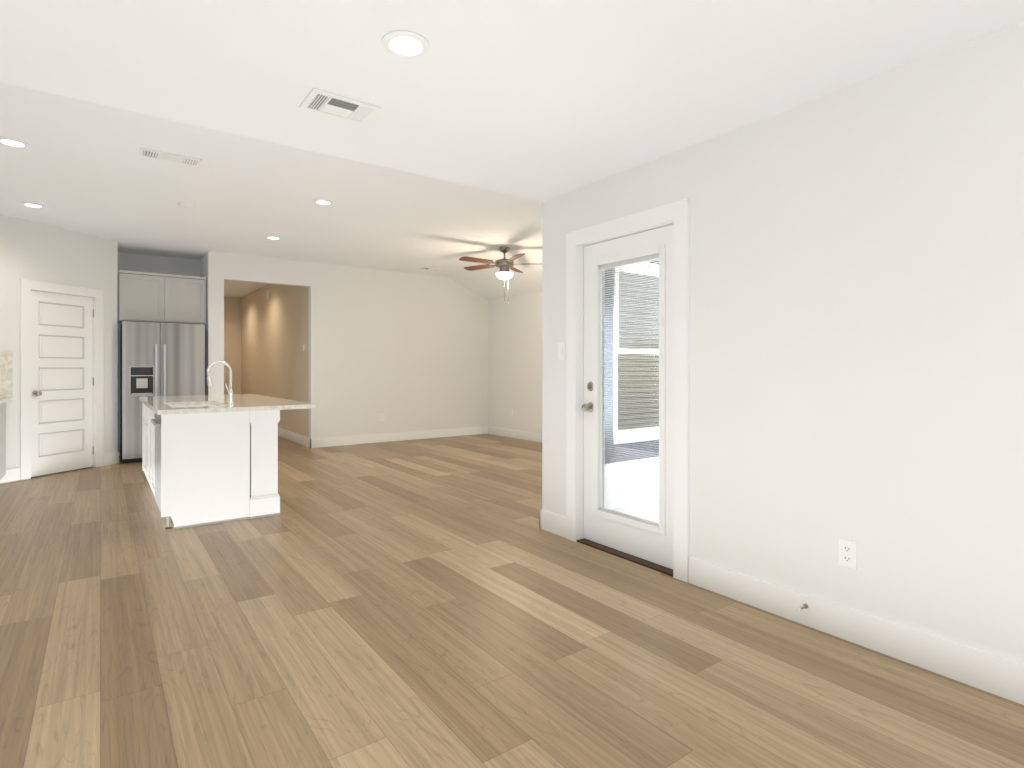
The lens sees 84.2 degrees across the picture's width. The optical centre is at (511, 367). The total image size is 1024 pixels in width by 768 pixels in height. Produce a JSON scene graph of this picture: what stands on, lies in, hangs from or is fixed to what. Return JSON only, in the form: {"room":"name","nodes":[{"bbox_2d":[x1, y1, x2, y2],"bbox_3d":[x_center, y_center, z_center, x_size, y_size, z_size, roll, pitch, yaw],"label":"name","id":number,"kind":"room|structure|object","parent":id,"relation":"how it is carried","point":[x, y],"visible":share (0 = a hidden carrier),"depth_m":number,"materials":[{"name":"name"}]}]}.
{"room":"kitchen","nodes":[
{"label":"kitchen","id":0,"kind":"room"},
{"bbox_2d":[0,434,1023,767],"bbox_3d":[-1.811,1.205,6.150,7.240,0.050,15.720,0,0,-36],"label":"floor","id":1,"kind":"structure","parent":0,"point":[438,602],"depth_m":2.38,"materials":[{"name":"brown wood"}]},
{"bbox_2d":[0,352,12,479],"bbox_3d":[-4.174,0.510,3.977,0.613,1.340,4.181,0,0,-36],"label":"kitchen counter","id":2,"kind":"object","parent":1,"relation":"on","point":[6,376],"depth_m":5.75,"materials":[{"name":"grey"}]},
{"bbox_2d":[120,321,204,462],"bbox_3d":[-4.626,0.302,7.498,0.900,1.755,0.830,0,0,-36],"label":"fridge","id":3,"kind":"object","parent":1,"relation":"on","point":[162,359],"visible":0.75,"depth_m":7.14,"materials":[{"name":"grey metal"}]},
{"bbox_2d":[139,360,315,528],"bbox_3d":[-2.777,0.558,5.337,1.120,1.244,2.360,0,0,-36],"label":"kitchen island","id":4,"kind":"object","parent":1,"relation":"on","point":[209,459],"visible":1,"depth_m":4.36,"materials":[{"name":"white painted wood"},{"name":"granite countertop"},{"name":"chrome"}]},
{"bbox_2d":[0,22,1023,662],"bbox_3d":[-1.845,-0.295,6.064,7.397,2.950,15.620,0,0,-36],"label":"wall","id":5,"kind":"structure","parent":0,"point":[856,312],"depth_m":2.63,"materials":[{"name":"paint"}]},
{"bbox_2d":[20,279,103,480],"bbox_3d":[-5.050,0.124,6.380,0.733,2.112,0.651,0,0,-36],"label":"door frame","id":6,"kind":"structure","parent":5,"relation":"attached to","point":[26,286],"depth_m":6.17,"materials":[{"name":"white wood"}]},
{"bbox_2d":[31,290,93,476],"bbox_3d":[-5.066,0.168,6.378,0.590,2.000,0.510,0,0,-36],"label":"pantry door","id":7,"kind":"structure","parent":5,"relation":"in","point":[62,381],"depth_m":6.37,"materials":[{"name":"white wood"}]},
{"bbox_2d":[117,270,205,323],"bbox_3d":[-4.703,-0.907,7.609,0.970,0.625,0.700,0,0,-36],"label":"upper cabinet","id":8,"kind":"object","parent":5,"relation":"attached to","point":[155,297],"visible":0.96,"depth_m":7.32,"materials":[{"name":"grey wood"}]},
{"bbox_2d":[0,426,1023,704],"bbox_3d":[-1.773,1.110,6.091,7.008,0.140,15.340,0,0,-36],"label":"baseboard","id":9,"kind":"structure","parent":5,"relation":"attached to","point":[1000,676],"depth_m":2.52,"materials":[{"name":"white wood"}]},
{"bbox_2d":[558,342,564,358],"bbox_3d":[0.347,-0.120,3.987,0.012,0.117,0.072,0,0,-36],"label":"light switch","id":10,"kind":"object","parent":5,"relation":"attached to","point":[561,350],"visible":1,"depth_m":3.98,"materials":[{"name":"white plastic"}]},
{"bbox_2d":[582,224,672,568],"bbox_3d":[0.723,0.167,3.552,0.126,1.998,0.807,0,0,-36],"label":"patio door","id":11,"kind":"structure","parent":5,"relation":"in","point":[645,538],"depth_m":3.57,"materials":[{"name":"white"}]},
{"bbox_2d":[566,198,689,582],"bbox_3d":[0.739,0.124,3.568,0.170,2.112,1.001,0,0,-36],"label":"door frame","id":12,"kind":"structure","parent":5,"relation":"attached to","point":[676,214],"depth_m":3.37,"materials":[{"name":"white wood"}]},
{"bbox_2d":[795,604,807,611],"bbox_3d":[1.315,1.090,2.571,0.078,0.021,0.021,0,0,-36],"label":"door stop","id":13,"kind":"object","parent":5,"relation":"attached to","point":[798,609],"visible":1,"depth_m":2.57,"materials":[{"name":"silver metal"}]},
{"bbox_2d":[839,538,856,569],"bbox_3d":[1.458,0.807,2.461,0.009,0.117,0.072,0,0,-36],"label":"outlet","id":14,"kind":"object","parent":5,"relation":"attached to","point":[848,553],"visible":1,"depth_m":2.46,"materials":[{"name":"white plastic"}]},
{"bbox_2d":[0,0,1023,299],"bbox_3d":[-1.811,-1.390,6.150,7.240,0.340,15.720,0,0,-36],"label":"ceiling","id":15,"kind":"structure","parent":0,"point":[488,128],"depth_m":2.63,"materials":[{"name":"paint"}]},
{"bbox_2d":[0,137,28,147],"bbox_3d":[-3.447,-1.554,3.911,0.175,0.011,0.175,0,0,-36],"label":"recessed light","id":16,"kind":"object","parent":15,"relation":"in","point":[12,142],"visible":1,"depth_m":3.90,"materials":[{"name":"white plastic"}]},
{"bbox_2d":[21,202,44,207],"bbox_3d":[-4.576,-1.554,5.414,0.175,0.011,0.175,0,0,-36],"label":"recessed light","id":17,"kind":"object","parent":15,"relation":"in","point":[32,205],"visible":1,"depth_m":5.41,"materials":[{"name":"white"}]},
{"bbox_2d":[139,148,201,166],"bbox_3d":[-2.523,-1.555,4.187,0.390,0.008,0.170,0,0,-36],"label":"ceiling vent","id":18,"kind":"object","parent":15,"relation":"in","point":[164,156],"visible":0.96,"depth_m":4.17,"materials":[{"name":"white metal"}]},
{"bbox_2d":[178,202,193,208],"bbox_3d":[-3.087,-1.542,5.372,0.132,0.035,0.132,0,0,-36],"label":"smoke detector","id":19,"kind":"object","parent":15,"relation":"attached to","point":[188,205],"visible":1,"depth_m":5.33,"materials":[{"name":"white plastic"}]},
{"bbox_2d":[265,236,280,239],"bbox_3d":[-2.852,-1.554,6.766,0.175,0.011,0.175,0,0,-36],"label":"recessed light","id":20,"kind":"object","parent":15,"relation":"in","point":[273,237],"visible":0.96,"depth_m":6.74,"materials":[{"name":"white"}]},
{"bbox_2d":[313,199,332,204],"bbox_3d":[-1.772,-1.554,5.314,0.175,0.011,0.175,0,0,-36],"label":"recessed light","id":21,"kind":"object","parent":15,"relation":"in","point":[322,201],"visible":0.94,"depth_m":5.30,"materials":[{"name":"white plastic"}]},
{"bbox_2d":[299,88,380,124],"bbox_3d":[-0.802,-1.215,2.643,0.310,0.008,0.215,0,0,-36],"label":"ceiling vent","id":22,"kind":"object","parent":15,"relation":"in","point":[335,106],"visible":0.96,"depth_m":2.64,"materials":[{"name":"white metal"}]},
{"bbox_2d":[382,30,428,57],"bbox_3d":[-0.400,-1.214,2.132,0.175,0.011,0.175,0,0,-36],"label":"recessed light","id":23,"kind":"object","parent":15,"relation":"in","point":[404,44],"visible":1,"depth_m":2.12,"materials":[{"name":"white plastic"}]},
{"bbox_2d":[421,267,442,270],"bbox_3d":[-1.259,-1.555,8.912,0.310,0.008,0.160,0,0,-36],"label":"ceiling vent","id":24,"kind":"object","parent":15,"relation":"in","point":[427,268],"visible":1,"depth_m":8.92,"materials":[{"name":"white metal"}]},
{"bbox_2d":[459,247,524,303],"bbox_3d":[-0.141,-1.196,7.315,1.228,0.727,1.276,0,0,-36],"label":"ceiling fan","id":25,"kind":"object","parent":15,"relation":"hanging from","point":[504,266],"visible":1,"depth_m":7.27,"materials":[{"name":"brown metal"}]},
{"bbox_2d":[605,259,658,515],"bbox_3d":[1.848,-0.085,2.146,0.014,2.630,4.940,0,0,-36],"label":"wall","id":26,"kind":"structure","parent":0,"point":[627,495],"depth_m":3.66,"materials":[{"name":"grey"}]},
{"bbox_2d":[614,262,658,443],"bbox_3d":[1.124,-0.131,4.747,0.960,1.462,0.180,0,0,-36],"label":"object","id":27,"kind":"structure","parent":26,"relation":"in","point":[616,387],"depth_m":4.67,"materials":[{"name":"white"}]},
{"label":"outside","id":28,"kind":"structure","parent":0,"visible":0},
{"bbox_2d":[636,510,658,522],"bbox_3d":[3.562,1.212,3.391,4.250,0.056,4.940,0,0,-36],"label":"floor","id":29,"kind":"structure","parent":28,"point":[650,517],"depth_m":4.52,"materials":[{"name":"grey concrete"}]}
]}

